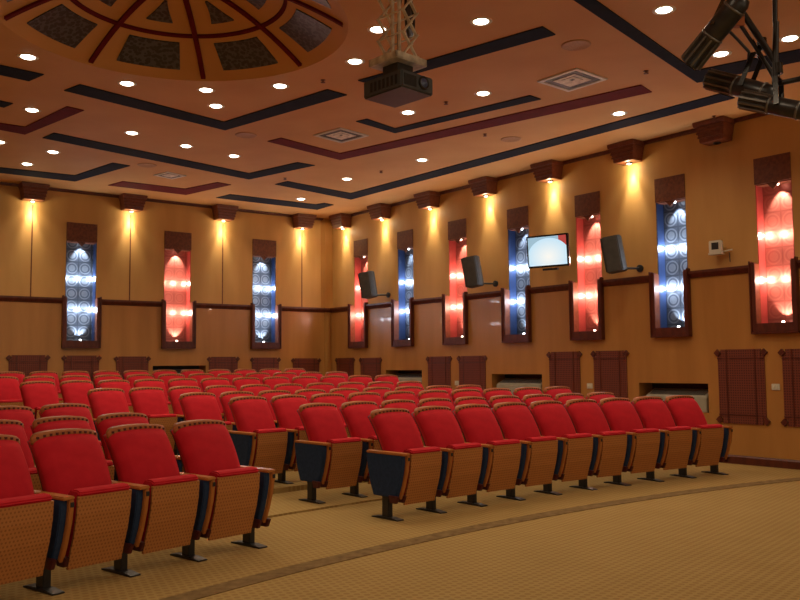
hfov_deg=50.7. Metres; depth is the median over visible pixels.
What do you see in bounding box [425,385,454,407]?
seat
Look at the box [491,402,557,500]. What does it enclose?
seat
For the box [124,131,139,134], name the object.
recessed light
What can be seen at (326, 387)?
seat
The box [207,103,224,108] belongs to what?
recessed light
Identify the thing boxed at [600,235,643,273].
wall speaker
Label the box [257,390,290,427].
seat
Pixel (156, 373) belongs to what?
seat
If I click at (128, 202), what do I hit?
wall lamp
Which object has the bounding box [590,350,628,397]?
lattice panel
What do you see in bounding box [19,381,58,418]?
seat
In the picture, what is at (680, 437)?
seat cushion
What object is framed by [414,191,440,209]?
wall lamp
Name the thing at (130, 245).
wall
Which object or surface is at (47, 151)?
recessed light
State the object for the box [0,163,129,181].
trim
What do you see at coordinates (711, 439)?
seat cushion
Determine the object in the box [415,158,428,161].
recessed light
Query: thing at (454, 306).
lit niche
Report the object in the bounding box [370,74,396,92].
vent
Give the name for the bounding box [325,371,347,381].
seat
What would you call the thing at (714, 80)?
spotlight
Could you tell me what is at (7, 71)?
trim
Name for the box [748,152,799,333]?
lit niche
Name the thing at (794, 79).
bar
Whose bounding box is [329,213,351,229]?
wall lamp
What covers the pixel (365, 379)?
seat
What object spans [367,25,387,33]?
recessed light
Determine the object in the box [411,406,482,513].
seat
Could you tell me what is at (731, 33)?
cable
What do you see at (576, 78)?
ceiling vent
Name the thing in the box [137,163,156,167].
ceiling speaker
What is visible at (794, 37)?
recessed light
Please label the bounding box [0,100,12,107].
trim
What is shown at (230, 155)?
recessed light
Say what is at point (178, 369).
wall recess
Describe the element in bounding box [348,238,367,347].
lit niche
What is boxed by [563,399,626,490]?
seat
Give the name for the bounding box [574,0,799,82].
trim
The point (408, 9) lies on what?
cable coil
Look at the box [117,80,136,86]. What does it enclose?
recessed light
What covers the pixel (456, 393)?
seat
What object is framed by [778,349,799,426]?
lattice panel
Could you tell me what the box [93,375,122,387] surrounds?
seat
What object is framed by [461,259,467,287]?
grille
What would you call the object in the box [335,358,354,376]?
lattice panel
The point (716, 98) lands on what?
trim
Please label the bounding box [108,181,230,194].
trim
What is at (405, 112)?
recessed light
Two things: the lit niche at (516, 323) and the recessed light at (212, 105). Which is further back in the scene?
the lit niche at (516, 323)
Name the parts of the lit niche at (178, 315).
panel, header panel, frame, panel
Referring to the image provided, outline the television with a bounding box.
[526,233,570,270]
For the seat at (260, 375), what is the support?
on the floor
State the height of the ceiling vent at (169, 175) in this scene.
0.027 m
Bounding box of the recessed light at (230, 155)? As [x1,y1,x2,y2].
[227,154,240,157]
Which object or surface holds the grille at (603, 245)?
attached to the wall speaker at (612, 246)
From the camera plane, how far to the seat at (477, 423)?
9.04 m
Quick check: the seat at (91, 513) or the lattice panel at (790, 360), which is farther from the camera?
the lattice panel at (790, 360)
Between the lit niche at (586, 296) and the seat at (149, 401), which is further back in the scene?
the lit niche at (586, 296)
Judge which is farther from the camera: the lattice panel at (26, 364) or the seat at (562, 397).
the lattice panel at (26, 364)
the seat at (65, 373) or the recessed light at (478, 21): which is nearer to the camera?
the recessed light at (478, 21)
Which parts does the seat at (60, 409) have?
backrest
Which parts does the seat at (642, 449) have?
backrest, armrest panel, armrest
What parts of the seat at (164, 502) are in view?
armrest panel, armrest, backrest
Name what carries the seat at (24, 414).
on the floor
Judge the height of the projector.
0.150 m
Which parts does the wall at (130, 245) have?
crown moulding, chair rail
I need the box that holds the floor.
[0,462,799,599]
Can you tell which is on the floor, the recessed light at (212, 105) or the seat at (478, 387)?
the seat at (478, 387)
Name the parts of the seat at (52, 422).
backrest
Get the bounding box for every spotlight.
[681,0,748,69]
[703,37,772,96]
[737,62,799,119]
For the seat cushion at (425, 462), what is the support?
on the seat at (405, 471)
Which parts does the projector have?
len glass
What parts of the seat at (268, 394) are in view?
backrest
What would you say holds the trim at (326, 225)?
attached to the wall at (130, 245)
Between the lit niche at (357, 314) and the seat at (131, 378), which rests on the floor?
the seat at (131, 378)
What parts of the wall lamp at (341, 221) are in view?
moulding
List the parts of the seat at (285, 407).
backrest, armrest panel, armrest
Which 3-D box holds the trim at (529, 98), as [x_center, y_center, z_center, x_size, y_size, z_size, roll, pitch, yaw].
[0.636,-2.701,12.016,2.617,0.032,0.862,-4,-6,39]
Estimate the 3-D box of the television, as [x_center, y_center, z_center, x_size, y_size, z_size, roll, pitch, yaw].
[2.680,-0.830,14.997,0.790,0.626,0.364,-3,-5,34]
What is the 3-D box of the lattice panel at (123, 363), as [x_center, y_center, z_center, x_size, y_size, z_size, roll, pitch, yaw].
[-5.582,1.718,17.620,0.790,1.090,0.030,3,-5,-37]
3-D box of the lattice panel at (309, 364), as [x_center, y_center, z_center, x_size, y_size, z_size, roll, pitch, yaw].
[-2.230,1.905,20.126,0.830,1.040,0.030,3,-5,-37]
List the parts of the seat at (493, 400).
backrest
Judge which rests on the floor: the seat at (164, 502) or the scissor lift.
the seat at (164, 502)
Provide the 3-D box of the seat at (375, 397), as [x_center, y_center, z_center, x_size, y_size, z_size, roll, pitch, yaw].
[-0.358,1.740,11.145,0.611,1.036,0.644,3,-6,-38]
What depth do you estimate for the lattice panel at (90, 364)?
17.05 m
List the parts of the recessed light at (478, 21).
bulb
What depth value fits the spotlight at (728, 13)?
6.15 m
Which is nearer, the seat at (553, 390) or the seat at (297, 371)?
the seat at (553, 390)
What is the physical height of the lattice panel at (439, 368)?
1.030 m
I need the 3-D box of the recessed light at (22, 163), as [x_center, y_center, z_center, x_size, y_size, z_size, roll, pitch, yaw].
[-6.604,-2.402,14.961,0.238,0.032,0.238,-1,-4,0]
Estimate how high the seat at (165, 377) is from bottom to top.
1.036 m
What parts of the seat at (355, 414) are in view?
backrest, armrest panel, armrest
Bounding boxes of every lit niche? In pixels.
[61,222,101,347]
[161,231,195,348]
[250,239,281,348]
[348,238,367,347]
[391,229,413,346]
[442,218,467,344]
[501,206,531,342]
[568,191,604,340]
[648,174,691,337]
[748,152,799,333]
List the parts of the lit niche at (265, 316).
panel, panel, header panel, frame, panel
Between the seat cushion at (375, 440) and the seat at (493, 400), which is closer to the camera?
the seat cushion at (375, 440)
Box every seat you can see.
[0,371,24,384]
[0,376,23,405]
[0,406,34,464]
[0,419,41,490]
[0,434,53,584]
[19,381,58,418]
[23,376,62,402]
[23,428,131,595]
[29,371,62,398]
[30,416,114,479]
[39,403,104,455]
[59,375,89,402]
[59,380,93,417]
[62,371,90,380]
[87,388,128,440]
[93,370,119,376]
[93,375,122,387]
[94,412,184,480]
[97,379,133,412]
[102,423,199,577]
[123,370,148,379]
[126,374,153,388]
[128,387,177,449]
[133,379,173,413]
[152,370,176,378]
[158,374,184,401]
[167,386,200,454]
[168,378,197,387]
[170,419,274,561]
[177,392,232,455]
[180,369,203,377]
[188,373,213,391]
[200,377,229,391]
[204,385,236,420]
[207,369,230,377]
[217,373,242,385]
[219,391,253,430]
[228,396,287,473]
[232,377,259,390]
[233,369,255,376]
[239,384,270,395]
[245,372,269,383]
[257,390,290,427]
[259,368,280,376]
[262,376,289,389]
[270,394,307,483]
[273,372,296,382]
[273,383,302,394]
[284,368,305,375]
[291,376,317,388]
[293,389,325,402]
[295,403,361,503]
[299,372,322,382]
[305,383,333,392]
[309,393,349,436]
[320,375,345,387]
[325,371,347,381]
[329,388,358,401]
[337,382,364,391]
[339,401,380,497]
[347,375,372,387]
[347,392,382,408]
[362,387,390,400]
[366,408,441,521]
[367,381,394,390]
[374,375,398,387]
[379,399,424,445]
[383,391,417,406]
[394,386,421,402]
[396,381,423,390]
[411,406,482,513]
[417,390,451,401]
[417,398,464,441]
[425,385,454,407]
[450,389,481,401]
[452,404,520,506]
[453,396,503,438]
[454,384,482,396]
[482,388,511,412]
[488,395,540,434]
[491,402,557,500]
[513,387,542,401]
[521,394,553,407]
[528,400,592,494]
[543,386,571,399]
[554,393,584,406]
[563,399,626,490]
[585,392,614,404]
[598,397,659,485]
[631,396,691,481]
[663,395,732,477]
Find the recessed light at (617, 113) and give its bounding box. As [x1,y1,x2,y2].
[611,111,626,115]
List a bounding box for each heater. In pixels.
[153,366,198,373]
[396,370,421,382]
[497,374,541,394]
[646,383,708,412]
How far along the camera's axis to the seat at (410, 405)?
10.23 m
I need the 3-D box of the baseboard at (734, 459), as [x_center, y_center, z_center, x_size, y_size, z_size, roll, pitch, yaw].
[5.482,2.256,11.536,0.043,0.125,22.940,3,-6,-39]
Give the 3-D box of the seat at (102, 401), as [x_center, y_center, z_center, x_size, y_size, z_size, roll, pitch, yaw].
[-3.892,1.707,11.354,0.611,1.036,0.644,4,-6,-44]
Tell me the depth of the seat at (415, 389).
13.26 m
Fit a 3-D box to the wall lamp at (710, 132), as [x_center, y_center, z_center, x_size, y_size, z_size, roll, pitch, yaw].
[4.708,-2.513,12.665,0.339,0.330,0.518,3,-6,-39]
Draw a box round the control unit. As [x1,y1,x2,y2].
[708,240,732,261]
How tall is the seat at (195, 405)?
1.036 m
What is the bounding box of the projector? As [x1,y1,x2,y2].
[364,69,432,107]
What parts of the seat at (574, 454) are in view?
backrest, armrest panel, armrest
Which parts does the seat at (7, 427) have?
backrest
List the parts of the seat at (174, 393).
armrest panel, backrest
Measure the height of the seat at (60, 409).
1.036 m
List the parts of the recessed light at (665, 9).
bulb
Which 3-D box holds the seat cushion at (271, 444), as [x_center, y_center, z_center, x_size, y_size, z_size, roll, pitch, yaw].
[-1.527,1.757,9.861,0.400,0.508,0.174,4,-6,-43]
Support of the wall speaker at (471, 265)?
attached to the wall at (720, 198)
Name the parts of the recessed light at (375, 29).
bulb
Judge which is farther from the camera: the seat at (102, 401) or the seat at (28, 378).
the seat at (28, 378)
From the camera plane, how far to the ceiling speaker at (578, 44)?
9.58 m
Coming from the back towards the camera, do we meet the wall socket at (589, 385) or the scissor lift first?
the wall socket at (589, 385)
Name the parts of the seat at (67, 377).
backrest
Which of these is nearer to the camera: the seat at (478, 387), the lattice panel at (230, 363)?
the seat at (478, 387)
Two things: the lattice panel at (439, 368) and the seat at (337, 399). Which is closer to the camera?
the seat at (337, 399)
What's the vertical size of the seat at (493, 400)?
1.036 m
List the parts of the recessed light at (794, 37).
bulb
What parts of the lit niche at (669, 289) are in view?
panel, header panel, frame, panel, panel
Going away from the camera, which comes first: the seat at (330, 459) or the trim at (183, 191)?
the seat at (330, 459)
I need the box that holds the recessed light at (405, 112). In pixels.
[400,110,415,114]
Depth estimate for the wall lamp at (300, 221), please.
20.17 m
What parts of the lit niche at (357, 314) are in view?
panel, frame, header panel, panel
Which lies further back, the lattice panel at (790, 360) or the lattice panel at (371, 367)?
the lattice panel at (371, 367)
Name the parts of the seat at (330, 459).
armrest panel, backrest, armrest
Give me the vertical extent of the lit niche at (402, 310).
2.550 m
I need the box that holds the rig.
[740,0,778,84]
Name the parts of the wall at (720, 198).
crown moulding, chair rail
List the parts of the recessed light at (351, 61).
bulb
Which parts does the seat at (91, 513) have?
armrest panel, armrest, backrest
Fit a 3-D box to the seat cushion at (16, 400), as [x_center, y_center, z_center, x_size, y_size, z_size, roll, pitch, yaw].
[-6.136,1.829,13.340,0.400,0.508,0.174,4,-6,-45]
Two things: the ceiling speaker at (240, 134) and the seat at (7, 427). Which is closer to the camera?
the seat at (7, 427)
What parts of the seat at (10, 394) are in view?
backrest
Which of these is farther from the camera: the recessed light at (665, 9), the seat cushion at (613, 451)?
the seat cushion at (613, 451)
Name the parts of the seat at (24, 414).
backrest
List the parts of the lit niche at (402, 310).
panel, frame, header panel, panel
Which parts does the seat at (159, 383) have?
backrest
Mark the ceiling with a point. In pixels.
(171, 49)
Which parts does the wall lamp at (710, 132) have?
moulding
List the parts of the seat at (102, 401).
backrest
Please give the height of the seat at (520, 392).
1.036 m
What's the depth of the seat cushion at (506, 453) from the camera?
8.96 m
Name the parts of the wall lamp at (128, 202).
moulding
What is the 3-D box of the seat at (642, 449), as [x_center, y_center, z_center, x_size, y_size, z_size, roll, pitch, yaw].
[2.845,1.745,10.531,0.611,1.036,0.644,2,-5,-32]
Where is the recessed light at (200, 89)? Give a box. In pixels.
[197,87,214,92]
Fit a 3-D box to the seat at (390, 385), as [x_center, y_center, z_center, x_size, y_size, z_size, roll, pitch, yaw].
[-0.232,1.902,14.326,0.611,1.036,0.644,2,-5,-34]
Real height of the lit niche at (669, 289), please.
2.550 m
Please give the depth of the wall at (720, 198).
14.17 m
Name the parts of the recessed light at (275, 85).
bulb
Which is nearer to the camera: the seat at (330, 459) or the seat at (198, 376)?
the seat at (330, 459)
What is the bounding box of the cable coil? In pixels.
[404,0,414,39]
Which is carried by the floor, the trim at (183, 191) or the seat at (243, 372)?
the seat at (243, 372)
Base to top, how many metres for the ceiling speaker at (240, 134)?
0.016 m
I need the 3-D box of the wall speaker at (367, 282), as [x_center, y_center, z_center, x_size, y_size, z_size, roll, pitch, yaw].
[-0.577,-0.339,18.896,0.709,0.614,0.362,-1,-4,6]
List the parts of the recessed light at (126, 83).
bulb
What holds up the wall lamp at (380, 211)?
attached to the wall at (720, 198)
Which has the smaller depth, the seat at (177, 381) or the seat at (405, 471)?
the seat at (405, 471)
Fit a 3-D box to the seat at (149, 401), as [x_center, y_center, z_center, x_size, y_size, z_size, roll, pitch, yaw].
[-3.466,1.735,11.763,0.611,1.036,0.644,4,-6,-43]
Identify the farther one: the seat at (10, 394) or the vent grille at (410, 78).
the seat at (10, 394)
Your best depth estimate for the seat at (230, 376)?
16.30 m
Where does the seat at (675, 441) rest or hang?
on the floor
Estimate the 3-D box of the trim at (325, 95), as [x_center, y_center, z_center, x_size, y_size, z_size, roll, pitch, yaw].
[-2.539,-2.741,11.134,2.554,0.032,2.642,-4,-6,41]
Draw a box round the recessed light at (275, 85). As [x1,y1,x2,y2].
[271,83,288,88]
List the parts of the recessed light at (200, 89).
bulb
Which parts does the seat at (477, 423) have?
backrest, armrest panel, armrest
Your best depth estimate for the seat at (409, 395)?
11.68 m
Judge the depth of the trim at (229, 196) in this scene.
18.62 m
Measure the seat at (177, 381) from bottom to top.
1.036 m
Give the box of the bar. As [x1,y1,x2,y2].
[778,76,799,85]
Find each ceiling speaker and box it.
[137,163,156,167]
[235,132,256,137]
[501,136,521,141]
[561,39,590,50]
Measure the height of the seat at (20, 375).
1.036 m
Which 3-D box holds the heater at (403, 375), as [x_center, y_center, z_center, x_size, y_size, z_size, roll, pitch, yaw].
[0.227,1.723,18.485,0.350,0.380,1.250,3,-6,-39]
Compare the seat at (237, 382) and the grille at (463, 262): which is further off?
the grille at (463, 262)
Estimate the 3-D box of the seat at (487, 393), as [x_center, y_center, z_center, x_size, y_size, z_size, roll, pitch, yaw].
[1.565,1.828,12.514,0.611,1.036,0.644,2,-5,-32]
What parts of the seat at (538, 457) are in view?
backrest, armrest panel, armrest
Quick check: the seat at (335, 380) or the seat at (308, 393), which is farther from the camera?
the seat at (335, 380)
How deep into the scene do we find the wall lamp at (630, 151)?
13.79 m
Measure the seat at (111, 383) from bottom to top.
1.036 m
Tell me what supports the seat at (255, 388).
on the floor
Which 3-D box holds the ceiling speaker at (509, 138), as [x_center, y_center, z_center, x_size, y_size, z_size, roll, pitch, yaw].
[1.784,-2.584,13.582,0.338,0.016,0.338,-1,-4,0]
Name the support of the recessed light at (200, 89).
in the ceiling
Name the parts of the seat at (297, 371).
backrest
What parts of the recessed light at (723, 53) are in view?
bulb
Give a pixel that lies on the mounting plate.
(394, 58)
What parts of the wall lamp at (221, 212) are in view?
moulding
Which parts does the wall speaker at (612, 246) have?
wall plate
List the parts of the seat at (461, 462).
backrest, armrest panel, armrest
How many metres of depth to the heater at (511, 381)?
15.89 m
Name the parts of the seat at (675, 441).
backrest, armrest panel, armrest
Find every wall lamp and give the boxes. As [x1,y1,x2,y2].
[18,181,49,201]
[118,193,147,211]
[211,204,237,221]
[291,213,316,229]
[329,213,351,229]
[367,203,391,220]
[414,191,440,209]
[468,176,497,196]
[530,159,563,182]
[607,139,644,165]
[692,116,734,145]
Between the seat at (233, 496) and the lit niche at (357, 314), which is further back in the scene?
the lit niche at (357, 314)
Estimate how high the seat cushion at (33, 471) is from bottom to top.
0.508 m
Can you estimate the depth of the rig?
6.28 m
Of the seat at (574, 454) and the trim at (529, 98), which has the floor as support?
the seat at (574, 454)
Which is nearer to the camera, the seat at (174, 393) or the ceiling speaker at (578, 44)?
the ceiling speaker at (578, 44)
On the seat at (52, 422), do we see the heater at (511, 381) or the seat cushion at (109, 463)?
the seat cushion at (109, 463)
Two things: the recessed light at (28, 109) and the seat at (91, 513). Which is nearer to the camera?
the seat at (91, 513)
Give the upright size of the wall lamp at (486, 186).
0.340 m
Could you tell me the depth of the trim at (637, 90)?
12.76 m
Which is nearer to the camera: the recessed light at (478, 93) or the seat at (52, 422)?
the seat at (52, 422)
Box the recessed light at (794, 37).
[779,34,799,42]
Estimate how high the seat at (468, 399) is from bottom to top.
1.036 m
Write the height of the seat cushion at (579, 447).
0.508 m
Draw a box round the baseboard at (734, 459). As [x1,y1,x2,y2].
[720,454,799,469]
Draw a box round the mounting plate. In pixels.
[369,50,426,71]
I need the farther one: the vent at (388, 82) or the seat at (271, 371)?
the seat at (271, 371)
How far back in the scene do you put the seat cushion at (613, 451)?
10.00 m
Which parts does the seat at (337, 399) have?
backrest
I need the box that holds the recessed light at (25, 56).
[17,53,38,60]
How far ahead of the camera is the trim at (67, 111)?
12.40 m
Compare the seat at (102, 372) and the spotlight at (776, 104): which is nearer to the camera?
the spotlight at (776, 104)
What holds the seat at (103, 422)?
on the floor
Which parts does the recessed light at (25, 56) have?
bulb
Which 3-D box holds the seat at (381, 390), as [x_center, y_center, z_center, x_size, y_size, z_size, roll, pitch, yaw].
[-0.244,1.836,12.736,0.611,1.036,0.644,3,-5,-36]
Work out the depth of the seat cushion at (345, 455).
9.12 m
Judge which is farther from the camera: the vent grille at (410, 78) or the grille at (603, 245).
the grille at (603, 245)
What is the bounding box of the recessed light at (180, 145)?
[178,144,193,147]
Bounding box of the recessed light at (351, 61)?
[345,58,364,64]
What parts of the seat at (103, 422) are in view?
backrest, armrest panel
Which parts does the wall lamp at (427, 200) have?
moulding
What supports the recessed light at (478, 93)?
in the ceiling
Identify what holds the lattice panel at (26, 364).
attached to the wall at (130, 245)
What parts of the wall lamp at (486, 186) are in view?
moulding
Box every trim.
[0,65,43,80]
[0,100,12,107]
[0,106,83,134]
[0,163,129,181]
[43,133,314,179]
[64,84,346,129]
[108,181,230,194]
[216,194,332,209]
[267,85,651,159]
[275,93,734,199]
[321,218,332,375]
[356,95,540,132]
[358,26,555,82]
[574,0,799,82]
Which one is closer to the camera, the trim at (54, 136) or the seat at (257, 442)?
the seat at (257, 442)
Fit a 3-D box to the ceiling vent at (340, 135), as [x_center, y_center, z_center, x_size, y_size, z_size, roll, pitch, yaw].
[-0.925,-2.586,13.265,0.616,0.027,0.616,-4,-6,42]
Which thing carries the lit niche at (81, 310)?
attached to the wall at (130, 245)
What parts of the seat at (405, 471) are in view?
armrest panel, backrest, armrest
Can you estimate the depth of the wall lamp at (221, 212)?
18.94 m
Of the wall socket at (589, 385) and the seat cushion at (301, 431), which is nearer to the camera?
the seat cushion at (301, 431)
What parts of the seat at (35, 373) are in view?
backrest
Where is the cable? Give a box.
[729,31,750,59]
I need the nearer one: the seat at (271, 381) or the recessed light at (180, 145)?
the recessed light at (180, 145)
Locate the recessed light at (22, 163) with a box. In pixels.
[20,162,33,165]
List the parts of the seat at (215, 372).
backrest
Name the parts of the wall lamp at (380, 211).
moulding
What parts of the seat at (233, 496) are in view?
armrest panel, backrest, armrest, armrest panel, armrest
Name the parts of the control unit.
casing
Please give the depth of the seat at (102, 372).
16.36 m
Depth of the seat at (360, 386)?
14.17 m
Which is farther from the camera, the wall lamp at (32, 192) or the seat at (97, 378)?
the wall lamp at (32, 192)
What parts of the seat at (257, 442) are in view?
armrest panel, armrest, backrest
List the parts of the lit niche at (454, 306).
panel, frame, header panel, panel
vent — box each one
[153,172,186,178]
[313,127,368,142]
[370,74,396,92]
[537,68,607,91]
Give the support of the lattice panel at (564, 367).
attached to the wall at (720, 198)
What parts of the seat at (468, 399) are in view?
backrest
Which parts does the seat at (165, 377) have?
backrest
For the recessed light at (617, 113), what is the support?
in the ceiling
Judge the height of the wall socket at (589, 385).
0.090 m
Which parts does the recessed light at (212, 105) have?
bulb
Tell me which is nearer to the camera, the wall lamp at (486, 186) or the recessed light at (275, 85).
the recessed light at (275, 85)
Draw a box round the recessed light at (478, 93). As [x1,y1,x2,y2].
[474,91,491,96]
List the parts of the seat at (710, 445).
backrest, armrest panel, armrest, armrest panel, armrest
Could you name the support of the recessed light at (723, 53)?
in the ceiling
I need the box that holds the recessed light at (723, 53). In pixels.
[711,50,731,57]
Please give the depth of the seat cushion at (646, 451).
10.32 m
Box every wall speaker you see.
[358,271,390,298]
[461,255,497,287]
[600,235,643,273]
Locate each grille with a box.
[404,72,416,86]
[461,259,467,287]
[600,239,609,273]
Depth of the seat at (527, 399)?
11.63 m
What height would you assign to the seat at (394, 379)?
1.036 m
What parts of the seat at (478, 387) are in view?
backrest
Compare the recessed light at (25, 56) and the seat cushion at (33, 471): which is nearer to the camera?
the seat cushion at (33, 471)
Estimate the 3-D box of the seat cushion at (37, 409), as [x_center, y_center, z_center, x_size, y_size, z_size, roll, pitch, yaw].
[-5.094,1.802,12.260,0.174,0.508,0.400,-5,-6,45]
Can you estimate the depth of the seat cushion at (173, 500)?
6.20 m
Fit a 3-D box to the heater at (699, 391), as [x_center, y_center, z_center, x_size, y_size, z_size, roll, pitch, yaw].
[4.397,1.521,13.278,0.350,0.435,1.230,3,-6,-39]
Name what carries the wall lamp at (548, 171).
attached to the wall at (720, 198)
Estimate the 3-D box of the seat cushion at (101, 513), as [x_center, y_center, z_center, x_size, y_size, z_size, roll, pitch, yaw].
[-2.069,1.531,5.792,0.174,0.508,0.400,-4,-6,38]
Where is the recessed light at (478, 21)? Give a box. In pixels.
[470,17,491,25]
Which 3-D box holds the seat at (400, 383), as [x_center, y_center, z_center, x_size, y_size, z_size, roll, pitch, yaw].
[0.307,1.924,14.675,0.714,1.036,0.644,2,-5,-32]
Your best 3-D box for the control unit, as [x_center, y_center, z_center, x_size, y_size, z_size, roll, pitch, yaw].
[4.768,-0.724,12.559,0.338,0.328,0.122,-4,-6,41]
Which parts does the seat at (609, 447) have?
backrest, armrest panel, armrest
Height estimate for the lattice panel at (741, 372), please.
1.090 m
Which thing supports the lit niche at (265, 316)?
attached to the wall at (130, 245)
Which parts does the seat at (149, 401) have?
backrest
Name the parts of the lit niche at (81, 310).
panel, panel, frame, header panel, panel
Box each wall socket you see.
[587,383,592,388]
[771,384,779,389]
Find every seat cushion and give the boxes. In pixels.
[0,399,22,402]
[0,493,52,507]
[29,467,37,474]
[34,407,40,418]
[65,483,130,556]
[106,460,112,465]
[141,474,198,541]
[147,414,176,421]
[207,466,258,528]
[252,428,286,466]
[294,426,304,463]
[325,437,360,480]
[368,435,377,474]
[402,446,440,494]
[445,442,481,488]
[486,439,519,482]
[524,436,556,476]
[561,433,591,473]
[595,430,625,468]
[629,428,658,465]
[662,426,691,461]
[694,424,722,458]
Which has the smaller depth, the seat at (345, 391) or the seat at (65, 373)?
the seat at (345, 391)
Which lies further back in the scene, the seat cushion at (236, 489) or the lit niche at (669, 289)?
the lit niche at (669, 289)
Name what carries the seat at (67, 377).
on the floor
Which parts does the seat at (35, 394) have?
backrest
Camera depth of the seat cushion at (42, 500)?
5.34 m
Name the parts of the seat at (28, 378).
backrest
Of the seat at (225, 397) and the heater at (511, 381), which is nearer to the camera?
the seat at (225, 397)
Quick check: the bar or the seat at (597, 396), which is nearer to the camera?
the bar
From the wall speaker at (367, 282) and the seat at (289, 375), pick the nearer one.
the seat at (289, 375)
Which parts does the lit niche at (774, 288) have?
panel, header panel, frame, panel, panel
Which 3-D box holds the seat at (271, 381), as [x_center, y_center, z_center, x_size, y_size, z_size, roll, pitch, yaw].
[-2.140,1.886,15.070,0.611,1.036,0.644,3,-5,-36]
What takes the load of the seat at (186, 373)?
on the floor
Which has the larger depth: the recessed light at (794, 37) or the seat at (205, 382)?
the seat at (205, 382)
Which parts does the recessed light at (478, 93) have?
bulb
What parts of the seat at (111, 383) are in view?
backrest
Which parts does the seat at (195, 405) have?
backrest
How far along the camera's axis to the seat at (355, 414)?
9.66 m
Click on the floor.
(735, 535)
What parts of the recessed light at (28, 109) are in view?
bulb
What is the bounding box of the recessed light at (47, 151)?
[45,150,60,153]
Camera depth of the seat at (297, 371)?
18.80 m
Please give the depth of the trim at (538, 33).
9.65 m
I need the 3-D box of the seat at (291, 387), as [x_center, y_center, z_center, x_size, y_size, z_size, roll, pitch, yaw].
[-1.670,1.836,13.293,0.611,1.036,0.644,3,-6,-38]
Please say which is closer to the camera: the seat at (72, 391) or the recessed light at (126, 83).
the recessed light at (126, 83)
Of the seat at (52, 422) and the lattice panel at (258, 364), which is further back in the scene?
the lattice panel at (258, 364)
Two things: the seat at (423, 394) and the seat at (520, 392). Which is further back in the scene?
the seat at (520, 392)
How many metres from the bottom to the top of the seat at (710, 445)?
1.036 m
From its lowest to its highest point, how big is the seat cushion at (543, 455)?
0.508 m
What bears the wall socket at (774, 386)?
attached to the wall at (720, 198)
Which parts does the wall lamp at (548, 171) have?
moulding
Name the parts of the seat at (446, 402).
backrest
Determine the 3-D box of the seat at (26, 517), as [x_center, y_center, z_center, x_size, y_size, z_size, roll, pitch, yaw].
[-2.615,1.403,5.421,0.644,1.036,0.611,-4,-5,36]
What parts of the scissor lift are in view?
scissor arm, cross rod, cross rod, cross rod, scissor arm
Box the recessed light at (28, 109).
[23,107,40,112]
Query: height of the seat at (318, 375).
1.036 m
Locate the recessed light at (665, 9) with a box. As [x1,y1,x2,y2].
[652,5,675,14]
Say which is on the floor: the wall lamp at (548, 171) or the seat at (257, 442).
the seat at (257, 442)
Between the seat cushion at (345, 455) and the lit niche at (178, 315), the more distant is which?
the lit niche at (178, 315)
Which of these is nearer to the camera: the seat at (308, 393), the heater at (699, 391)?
the seat at (308, 393)
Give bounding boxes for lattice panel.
[6,355,50,376]
[61,355,101,388]
[114,356,150,379]
[207,357,239,372]
[250,357,280,371]
[291,358,320,371]
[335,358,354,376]
[359,357,381,381]
[426,356,451,385]
[456,355,486,390]
[546,351,581,393]
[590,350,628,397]
[714,348,770,425]
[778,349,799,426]
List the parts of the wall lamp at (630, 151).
moulding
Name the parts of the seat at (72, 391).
backrest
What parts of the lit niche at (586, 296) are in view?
panel, frame, header panel, panel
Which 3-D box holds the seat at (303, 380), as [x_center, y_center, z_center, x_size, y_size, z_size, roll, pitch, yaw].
[-1.660,1.908,15.413,0.611,1.036,0.644,3,-5,-35]
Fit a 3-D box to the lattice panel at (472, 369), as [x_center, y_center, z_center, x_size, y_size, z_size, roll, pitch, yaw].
[1.420,1.613,16.663,0.030,1.030,0.860,3,-6,-39]
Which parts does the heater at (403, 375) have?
casing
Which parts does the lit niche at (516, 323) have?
panel, frame, header panel, panel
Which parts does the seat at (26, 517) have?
backrest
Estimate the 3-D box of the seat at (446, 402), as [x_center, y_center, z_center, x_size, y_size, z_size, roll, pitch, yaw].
[0.565,1.739,10.444,0.611,1.036,0.644,3,-6,-37]
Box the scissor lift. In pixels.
[369,0,426,74]
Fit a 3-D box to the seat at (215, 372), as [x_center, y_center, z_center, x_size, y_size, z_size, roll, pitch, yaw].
[-3.721,1.960,17.632,0.611,1.036,0.644,3,-5,-36]
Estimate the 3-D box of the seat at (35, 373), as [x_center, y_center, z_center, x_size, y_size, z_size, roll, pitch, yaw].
[-6.466,1.814,15.398,0.611,1.036,0.644,3,-6,-42]
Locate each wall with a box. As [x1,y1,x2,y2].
[0,182,329,377]
[330,113,799,459]
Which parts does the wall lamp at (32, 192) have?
moulding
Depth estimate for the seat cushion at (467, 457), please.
8.59 m
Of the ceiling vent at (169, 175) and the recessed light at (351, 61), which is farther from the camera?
the ceiling vent at (169, 175)
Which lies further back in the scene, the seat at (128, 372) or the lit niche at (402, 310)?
the lit niche at (402, 310)
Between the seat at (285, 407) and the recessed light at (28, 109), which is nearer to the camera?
the seat at (285, 407)
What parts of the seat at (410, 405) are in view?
backrest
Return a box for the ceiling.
[0,0,799,218]
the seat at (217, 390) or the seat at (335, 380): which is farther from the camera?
the seat at (335, 380)
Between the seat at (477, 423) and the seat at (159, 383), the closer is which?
the seat at (477, 423)
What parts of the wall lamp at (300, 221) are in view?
moulding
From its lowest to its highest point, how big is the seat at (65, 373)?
1.036 m

